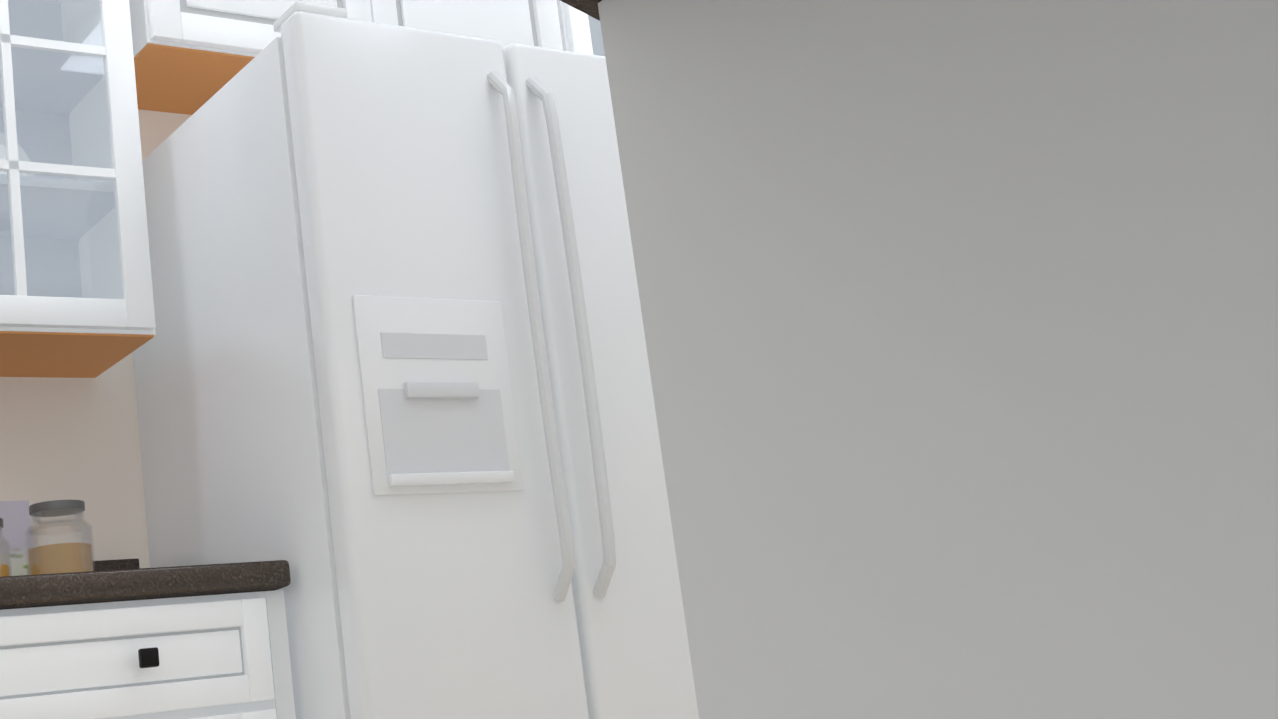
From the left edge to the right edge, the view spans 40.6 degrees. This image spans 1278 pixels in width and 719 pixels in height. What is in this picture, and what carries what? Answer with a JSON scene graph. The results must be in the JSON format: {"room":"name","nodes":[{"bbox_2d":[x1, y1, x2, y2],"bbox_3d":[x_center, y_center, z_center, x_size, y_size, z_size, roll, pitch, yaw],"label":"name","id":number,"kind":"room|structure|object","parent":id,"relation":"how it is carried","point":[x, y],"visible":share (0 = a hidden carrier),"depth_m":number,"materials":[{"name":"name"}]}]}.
{"room":"kitchen","nodes":[
{"label":"kitchen","id":0,"kind":"room"},
{"bbox_2d":[0,109,191,567],"bbox_3d":[-0.723,0.183,3.498,4.230,2.450,0.120,1,-15,-37],"label":"wall","id":1,"kind":"structure","parent":0,"point":[69,438],"depth_m":3.19,"materials":[{"name":"beige paint"}]},
{"bbox_2d":[0,0,155,377],"bbox_3d":[-1.609,-0.410,2.708,1.598,0.804,0.349,1,-15,-37],"label":"upper cabinet","id":2,"kind":"object","parent":1,"relation":"attached to","point":[76,295],"visible":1,"depth_m":3.06,"materials":[{"name":"white wood"}]},
{"bbox_2d":[0,136,34,176],"bbox_3d":[-1.145,-0.327,3.052,0.081,0.085,0.091,-14,-13,25],"label":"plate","id":3,"kind":"object","parent":2,"relation":"in","point":[20,150],"depth_m":3.22,"materials":[{"name":"white ceramic"}]},
{"bbox_2d":[129,0,562,114],"bbox_3d":[-0.623,-0.705,3.551,0.925,0.354,0.349,1,-15,-37],"label":"upper cabinet","id":4,"kind":"object","parent":1,"relation":"attached to","point":[191,57],"visible":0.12,"depth_m":3.31,"materials":[{"name":"white wood"}]},
{"bbox_2d":[556,0,604,56],"bbox_3d":[0.237,-0.374,4.099,1.085,0.804,0.349,1,-15,-37],"label":"upper cabinet","id":5,"kind":"object","parent":1,"relation":"attached to","point":[581,31],"depth_m":3.74,"materials":[{"name":"white paint"}]},
{"bbox_3d":[-1.388,0.635,-1.000,10.690,0.100,10.500,1,-15,-37],"label":"floor","id":6,"kind":"structure","parent":0,"visible":0},
{"bbox_2d":[0,590,295,718],"bbox_3d":[-0.989,0.846,2.597,0.802,0.866,0.625,1,-15,-37],"label":"base cabinet","id":7,"kind":"object","parent":6,"relation":"on","point":[222,656],"visible":1,"depth_m":2.52,"materials":[{"name":"wood"}]},
{"bbox_2d":[0,559,290,609],"bbox_3d":[-1.385,0.345,2.431,1.648,0.142,0.668,1,-15,-37],"label":"countertop","id":8,"kind":"structure","parent":7,"relation":"on","point":[118,580],"depth_m":2.48,"materials":[{"name":"stone"}]},
{"bbox_2d":[0,518,29,576],"bbox_3d":[-1.088,0.343,2.858,0.093,0.156,0.093,-19,-16,42],"label":"jar","id":9,"kind":"object","parent":8,"relation":"on","point":[4,568],"depth_m":2.87,"materials":[{"name":"clear glass"}]},
{"bbox_2d":[0,500,33,575],"bbox_3d":[-1.258,0.349,2.909,0.470,0.211,0.047,1,-15,-37],"label":"canvas painting","id":10,"kind":"object","parent":8,"relation":"on","point":[15,516],"visible":0.4,"depth_m":3.04},
{"bbox_2d":[28,500,95,574],"bbox_3d":[-0.978,0.330,2.920,0.109,0.176,0.109,-19,-16,42],"label":"jar","id":11,"kind":"object","parent":8,"relation":"on","point":[67,557],"depth_m":2.89,"materials":[{"name":"clear glass"}]},
{"bbox_2d":[133,1,698,718],"bbox_3d":[-0.284,0.385,3.115,0.899,1.782,0.846,1,-15,-37],"label":"refrigerator","id":12,"kind":"object","parent":6,"relation":"on","point":[395,403],"visible":0.88,"depth_m":2.79,"materials":[{"name":"white metal"}]},
{"bbox_2d":[598,0,1277,718],"bbox_3d":[0.375,0.255,0.693,0.670,0.854,0.650,1,-15,-37],"label":"base cabinet","id":13,"kind":"object","parent":6,"relation":"on","point":[960,322],"visible":1,"depth_m":0.49,"materials":[{"name":"grey paint"}]},
{"bbox_2d":[560,0,601,20],"bbox_3d":[0.619,-0.212,0.866,2.356,0.055,0.950,1,-15,-37],"label":"countertop","id":14,"kind":"structure","parent":13,"relation":"on","point":[589,8],"depth_m":0.67,"materials":[{"name":"stone"}]}
]}

